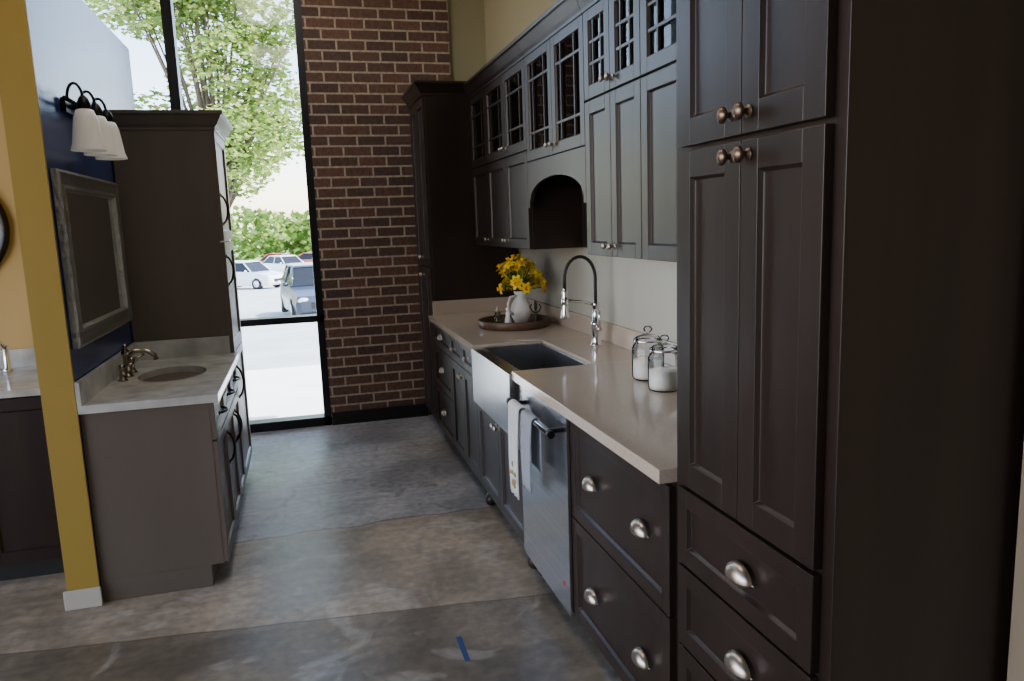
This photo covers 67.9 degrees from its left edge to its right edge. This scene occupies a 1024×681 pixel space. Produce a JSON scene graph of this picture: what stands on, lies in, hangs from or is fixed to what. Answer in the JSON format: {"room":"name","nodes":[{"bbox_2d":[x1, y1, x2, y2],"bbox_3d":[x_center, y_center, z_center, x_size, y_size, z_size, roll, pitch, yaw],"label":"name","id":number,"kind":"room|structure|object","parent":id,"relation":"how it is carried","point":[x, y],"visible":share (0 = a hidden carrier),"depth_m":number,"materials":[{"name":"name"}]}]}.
{"room":"store","nodes":[
{"label":"store","id":0,"kind":"room"},
{"bbox_2d":[0,98,33,349],"bbox_3d":[-4.584,-0.253,3.360,4.938,2.900,0.120,-4,9,-15],"label":"wall","id":1,"kind":"structure","parent":0,"point":[15,323],"depth_m":3.86,"materials":[{"name":"brown"}]},
{"bbox_2d":[0,203,9,261],"bbox_3d":[-2.787,-0.549,3.738,0.560,0.560,0.030,-4,9,-15],"label":"round mirror","id":2,"kind":"object","parent":1,"relation":"attached to","point":[4,224],"visible":1,"depth_m":3.80,"materials":[{"name":"black mirror"}]},
{"bbox_2d":[0,0,134,596],"bbox_3d":[-2.128,-0.337,3.976,0.124,2.700,1.990,-4,9,-15],"label":"wall","id":3,"kind":"structure","parent":0,"point":[46,46],"depth_m":3.10,"materials":[{"name":"yellow paint"}]},
{"bbox_2d":[63,586,102,610],"bbox_3d":[-1.817,1.094,3.222,0.145,0.085,0.014,-4,9,-15],"label":"baseboard","id":4,"kind":"structure","parent":3,"relation":"attached to","point":[87,597],"depth_m":3.21,"materials":[{"name":"beige"}]},
{"bbox_2d":[50,168,132,349],"bbox_3d":[-1.943,-0.396,3.568,0.030,0.730,1.030,-4,9,-15],"label":"wall mirror","id":5,"kind":"object","parent":3,"relation":"attached to","point":[88,215],"depth_m":3.46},
{"bbox_2d":[60,82,127,159],"bbox_3d":[-1.862,-0.967,3.376,0.172,0.281,0.536,-4,9,-15],"label":"wall sconce","id":6,"kind":"object","parent":3,"relation":"attached to","point":[95,133],"depth_m":3.22,"materials":[{"name":"white glass"}]},
{"bbox_2d":[0,415,621,680],"bbox_3d":[-2.072,1.582,0.834,8.200,0.120,10.250,-4,9,-15],"label":"floor","id":7,"kind":"structure","parent":0,"point":[363,551],"depth_m":3.23,"materials":[{"name":"concrete"}]},
{"bbox_2d":[0,348,63,580],"bbox_3d":[-2.817,0.614,3.563,1.556,1.000,0.673,-4,9,-15],"label":"base cabinet","id":8,"kind":"object","parent":7,"relation":"on","point":[30,545],"visible":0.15,"depth_m":3.43,"materials":[{"name":"black wood"}]},
{"bbox_2d":[0,341,13,371],"bbox_3d":[-2.507,0.082,3.730,0.050,0.164,0.183,-4,9,-15],"label":"faucet","id":9,"kind":"object","parent":8,"relation":"on","point":[7,364],"visible":1,"depth_m":3.79,"materials":[{"name":"silver metal"}]},
{"bbox_2d":[74,336,245,601],"bbox_3d":[-1.658,0.549,3.804,0.556,0.970,1.165,-4,9,-15],"label":"bathroom vanity","id":10,"kind":"object","parent":7,"relation":"on","point":[164,451],"visible":0.99,"depth_m":3.29,"materials":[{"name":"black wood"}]},
{"bbox_2d":[118,344,158,381],"bbox_3d":[-1.832,0.093,3.739,0.176,0.162,0.300,-4,9,-15],"label":"vanity faucet","id":11,"kind":"object","parent":10,"relation":"on","point":[126,370],"visible":1,"depth_m":3.71,"materials":[{"name":"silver metal"}]},
{"bbox_2d":[109,110,251,479],"bbox_3d":[-1.905,-0.187,4.553,0.576,2.210,0.700,-4,9,-15],"label":"linen cabinet","id":12,"kind":"object","parent":7,"relation":"on","point":[173,192],"visible":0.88,"depth_m":4.20,"materials":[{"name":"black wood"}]},
{"bbox_2d":[434,325,454,445],"bbox_3d":[-0.167,0.311,5.291,0.677,0.874,0.614,-4,9,-15],"label":"base cabinet","id":13,"kind":"object","parent":7,"relation":"on","point":[441,338],"visible":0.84,"depth_m":5.20,"materials":[{"name":"black wood"}]},
{"bbox_2d":[401,80,517,422],"bbox_3d":[-0.366,-0.583,5.723,0.704,2.520,0.665,-4,9,-15],"label":"pantry cabinet","id":14,"kind":"object","parent":7,"relation":"on","point":[452,266],"visible":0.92,"depth_m":5.40,"materials":[{"name":"black wood"}]},
{"bbox_2d":[456,636,469,660],"bbox_3d":[-0.182,1.141,2.817,0.020,0.001,0.170,-4,9,-15],"label":"tape","id":15,"kind":"object","parent":7,"relation":"on","point":[459,639],"visible":1,"depth_m":2.81,"materials":[{"name":"blue"}]},
{"bbox_2d":[450,336,480,481],"bbox_3d":[0.011,0.406,4.644,0.683,0.874,0.739,-4,9,-15],"label":"base cabinet","id":16,"kind":"object","parent":7,"relation":"on","point":[465,410],"visible":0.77,"depth_m":4.54,"materials":[{"name":"black wood"}]},
{"bbox_2d":[477,404,536,568],"bbox_3d":[0.230,0.521,3.858,0.683,0.874,0.910,-4,9,-15],"label":"base cabinet","id":17,"kind":"object","parent":7,"relation":"on","point":[493,440],"visible":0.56,"depth_m":3.80,"materials":[{"name":"black wood"}]},
{"bbox_2d":[506,385,574,616],"bbox_3d":[0.404,0.631,3.123,0.708,0.872,0.607,-4,9,-15],"label":"dishwasher","id":18,"kind":"object","parent":7,"relation":"on","point":[547,512],"visible":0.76,"depth_m":2.92,"materials":[{"name":"silver metal"}]},
{"bbox_2d":[508,399,525,499],"bbox_3d":[0.024,0.449,3.150,0.054,0.391,0.150,-4,9,-15],"label":"dish towel","id":19,"kind":"object","parent":18,"relation":"hanging from","point":[514,417],"visible":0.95,"depth_m":3.14,"materials":[{"name":"grey fabric"}]},
{"bbox_2d":[520,409,541,493],"bbox_3d":[0.072,0.431,2.967,0.051,0.301,0.140,-4,9,-15],"label":"dish towel","id":20,"kind":"object","parent":18,"relation":"hanging from","point":[530,435],"visible":0.94,"depth_m":2.95,"materials":[{"name":"grey fabric"}]},
{"bbox_2d":[570,421,677,680],"bbox_3d":[0.619,0.724,2.474,0.677,0.874,0.762,-4,9,-15],"label":"base cabinet","id":21,"kind":"object","parent":7,"relation":"on","point":[624,522],"visible":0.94,"depth_m":2.32,"materials":[{"name":"black wood"}]},
{"bbox_2d":[429,297,676,483],"bbox_3d":[0.222,0.021,3.770,0.689,0.139,3.647,-4,9,-15],"label":"countertop","id":22,"kind":"structure","parent":21,"relation":"on","point":[601,397],"depth_m":3.06,"materials":[{"name":"stone"}]},
{"bbox_2d":[478,314,549,330],"bbox_3d":[0.014,-0.114,4.705,0.450,0.050,0.450,-4,9,-15],"label":"serving tray","id":23,"kind":"object","parent":22,"relation":"on","point":[485,323],"visible":0.89,"depth_m":4.54,"materials":[{"name":"brown wood"}]},
{"bbox_2d":[493,306,501,322],"bbox_3d":[-0.087,-0.147,4.630,0.054,0.122,0.054,-4,9,-15],"label":"salt shaker","id":24,"kind":"object","parent":23,"relation":"on","point":[497,310],"visible":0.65,"depth_m":4.62,"materials":[{"name":"grey"}]},
{"bbox_2d":[505,307,511,322],"bbox_3d":[-0.023,-0.142,4.586,0.048,0.121,0.048,-4,9,-15],"label":"ceramic figurine","id":25,"kind":"object","parent":23,"relation":"on","point":[508,317],"visible":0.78,"depth_m":4.57,"materials":[{"name":"white ceramic"}]},
{"bbox_2d":[507,291,530,322],"bbox_3d":[0.036,-0.208,4.719,0.169,0.205,0.132,-4,9,-15],"label":"ceramic pitcher","id":26,"kind":"object","parent":23,"relation":"on","point":[520,311],"visible":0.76,"depth_m":4.68,"materials":[{"name":"white ceramic"}]},
{"bbox_2d":[496,254,546,293],"bbox_3d":[0.051,-0.410,4.696,0.316,0.247,0.307,-4,9,-15],"label":"bouquet","id":27,"kind":"object","parent":26,"relation":"in","point":[528,280],"visible":1,"depth_m":4.67,"materials":[{"name":"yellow plant"}]},
{"bbox_2d":[529,300,541,320],"bbox_3d":[0.143,-0.167,4.597,0.054,0.154,0.060,-9,11,-38],"label":"finial ornament","id":28,"kind":"object","parent":23,"relation":"on","point":[535,302],"visible":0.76,"depth_m":4.59,"materials":[{"name":"grey"}]},
{"bbox_2d":[471,343,586,433],"bbox_3d":[0.080,0.220,3.742,0.394,0.285,0.760,-4,9,-15],"label":"farmhouse sink","id":29,"kind":"object","parent":22,"relation":"in","point":[492,367],"visible":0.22,"depth_m":3.81,"materials":[{"name":"metal"}]},
{"bbox_2d":[561,255,602,345],"bbox_3d":[0.356,-0.196,3.819,0.221,0.464,0.114,-4,9,-15],"label":"kitchen faucet","id":30,"kind":"object","parent":22,"relation":"on","point":[596,328],"visible":1,"depth_m":3.83,"materials":[{"name":"silver metal"}]},
{"bbox_2d":[632,326,663,380],"bbox_3d":[0.542,0.047,3.031,0.128,0.214,0.128,-4,9,-15],"label":"glass canister","id":31,"kind":"object","parent":22,"relation":"on","point":[640,364],"visible":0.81,"depth_m":3.02,"materials":[{"name":"white"}]},
{"bbox_2d":[648,335,676,392],"bbox_3d":[0.568,0.081,2.828,0.124,0.208,0.124,-4,9,-15],"label":"glass canister","id":32,"kind":"object","parent":22,"relation":"on","point":[660,379],"visible":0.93,"depth_m":2.80,"materials":[{"name":"white"}]},
{"bbox_2d":[676,0,1023,680],"bbox_3d":[0.769,-0.002,1.690,0.684,2.540,0.605,-4,9,-15],"label":"pantry cabinet","id":33,"kind":"object","parent":7,"relation":"on","point":[850,173],"visible":1,"depth_m":1.42,"materials":[{"name":"black wood"}]},
{"bbox_2d":[301,0,450,424],"bbox_3d":[-0.979,-1.145,5.957,1.095,3.600,0.034,-4,9,-15],"label":"brick wall","id":34,"kind":"structure","parent":0,"point":[361,56],"depth_m":5.89,"materials":[{"name":"brown brick"}]},
{"bbox_2d":[160,0,331,432],"bbox_3d":[-3.703,-0.941,5.282,4.530,3.600,0.130,-4,9,-15],"label":"window","id":35,"kind":"structure","parent":34,"relation":"in","point":[166,6],"depth_m":5.81,"materials":[{"name":"black metal"}]},
{"bbox_2d":[332,403,427,424],"bbox_3d":[-1.062,0.596,6.162,0.770,0.105,0.016,-4,9,-15],"label":"baseboard","id":36,"kind":"structure","parent":34,"relation":"attached to","point":[414,410],"depth_m":6.15,"materials":[{"name":"black"}]},
{"bbox_2d":[447,0,485,80],"bbox_3d":[-0.785,-1.175,6.104,1.550,3.600,0.150,-4,9,-15],"label":"wall","id":37,"kind":"structure","parent":0,"point":[466,19],"depth_m":5.97,"materials":[{"name":"beige paint"}]},
{"bbox_2d":[484,0,557,63],"bbox_3d":[0.454,-2.120,3.610,0.006,1.050,4.998,-4,9,-15],"label":"wall","id":38,"kind":"structure","parent":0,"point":[505,20],"depth_m":5.40,"materials":[{"name":"beige paint"}]},
{"bbox_2d":[518,247,676,342],"bbox_3d":[0.558,-0.875,3.886,0.150,3.600,5.180,-4,9,-15],"label":"wall","id":39,"kind":"structure","parent":0,"point":[634,294],"depth_m":3.87,"materials":[{"name":"grey"}]},
{"bbox_2d":[463,39,582,249],"bbox_3d":[0.028,-1.143,4.747,0.363,1.100,1.359,-4,9,-15],"label":"upper cabinet","id":40,"kind":"object","parent":39,"relation":"attached to","point":[503,217],"visible":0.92,"depth_m":4.41,"materials":[{"name":"black wood"}]},
{"bbox_2d":[515,0,587,247],"bbox_3d":[0.325,-0.987,3.684,0.363,1.100,0.869,-4,9,-15],"label":"upper cabinet","id":41,"kind":"object","parent":39,"relation":"attached to","point":[551,47],"visible":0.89,"depth_m":3.57,"materials":[{"name":"black wood"}]},
{"bbox_2d":[577,0,646,259],"bbox_3d":[0.515,-0.887,3.004,0.363,1.100,0.554,-4,9,-15],"label":"upper cabinet","id":42,"kind":"object","parent":39,"relation":"attached to","point":[611,28],"visible":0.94,"depth_m":2.96,"materials":[{"name":"black wood"}]},
{"bbox_2d":[640,0,676,261],"bbox_3d":[0.703,-0.788,2.328,0.363,1.100,0.862,-4,9,-15],"label":"upper cabinet","id":43,"kind":"object","parent":39,"relation":"attached to","point":[657,17],"visible":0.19,"depth_m":2.60,"materials":[{"name":"black wood"}]},
{"bbox_2d":[1007,445,1023,680],"bbox_3d":[1.809,-0.148,-1.044,0.390,3.600,5.088,-4,9,-15],"label":"wall","id":44,"kind":"structure","parent":0,"point":[1015,672],"depth_m":1.48,"materials":[{"name":"beige paint"}]},
{"label":"outside","id":45,"kind":"structure","parent":0,"visible":0},
{"bbox_2d":[234,250,287,260],"bbox_3d":[-36.434,-15.158,131.781,300.000,0.845,125.000,-4,9,-15],"label":"lawn","id":46,"kind":"structure","parent":45,"point":[236,254],"depth_m":132.84,"materials":[{"name":"green plant"}]},
{"bbox_2d":[230,205,311,260],"bbox_3d":[-36.118,-13.361,94.017,76.004,7.880,24.539,-4,9,-15],"label":"bush","id":47,"kind":"object","parent":46,"relation":"on","point":[286,231],"visible":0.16,"depth_m":89.47,"materials":[{"name":"green plant"}]},
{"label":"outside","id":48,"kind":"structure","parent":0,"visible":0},
{"bbox_2d":[237,285,319,370],"bbox_3d":[-11.145,-3.261,40.712,160.000,2.054,65.500,-4,9,-15],"label":"parking lot","id":49,"kind":"structure","parent":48,"point":[296,344],"depth_m":14.63,"materials":[{"name":"grey asphalt"}]},
{"bbox_2d":[84,0,303,208],"bbox_3d":[-7.657,-5.451,19.246,5.716,10.301,6.471,6,12,41],"label":"maple tree","id":50,"kind":"object","parent":49,"relation":"on","point":[247,122],"visible":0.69,"depth_m":18.62,"materials":[{"name":"green plant"}]},
{"bbox_2d":[235,260,282,288],"bbox_3d":[-15.118,-3.762,43.449,4.540,1.600,2.080,2,10,23],"label":"car","id":51,"kind":"object","parent":49,"relation":"on","point":[254,273],"visible":0.59,"depth_m":42.51,"materials":[{"name":"white metal"}]},
{"bbox_2d":[259,253,291,262],"bbox_3d":[-20.575,-7.121,68.702,4.540,1.600,2.080,-2,9,0],"label":"car","id":52,"kind":"object","parent":49,"relation":"on","point":[263,259],"visible":0.07,"depth_m":67.93,"materials":[{"name":"red"}]},
{"bbox_2d":[263,255,303,272],"bbox_3d":[-17.007,-5.631,57.322,4.540,1.600,2.080,5,12,40],"label":"car","id":53,"kind":"object","parent":49,"relation":"on","point":[274,262],"visible":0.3,"depth_m":56.85,"materials":[{"name":"white metal"}]},
{"bbox_2d":[280,262,315,314],"bbox_3d":[-6.155,-1.601,23.715,2.080,1.600,4.540,-6,10,-22],"label":"car","id":54,"kind":"object","parent":49,"relation":"on","point":[297,291],"visible":0.46,"depth_m":22.68,"materials":[{"name":"blue"}]},
{"bbox_2d":[298,252,311,261],"bbox_3d":[-16.622,-6.840,65.651,4.540,1.600,2.080,-2,9,0],"label":"car","id":55,"kind":"object","parent":49,"relation":"on","point":[306,257],"visible":0.03,"depth_m":64.85,"materials":[{"name":"red metal"}]},
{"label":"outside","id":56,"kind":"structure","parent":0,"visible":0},
{"bbox_2d":[245,365,323,419],"bbox_3d":[-2.038,0.508,7.768,120.000,0.051,3.240,-4,9,-15],"label":"sidewalk","id":57,"kind":"structure","parent":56,"point":[288,391],"depth_m":7.72,"materials":[{"name":"white concrete"}]}
]}

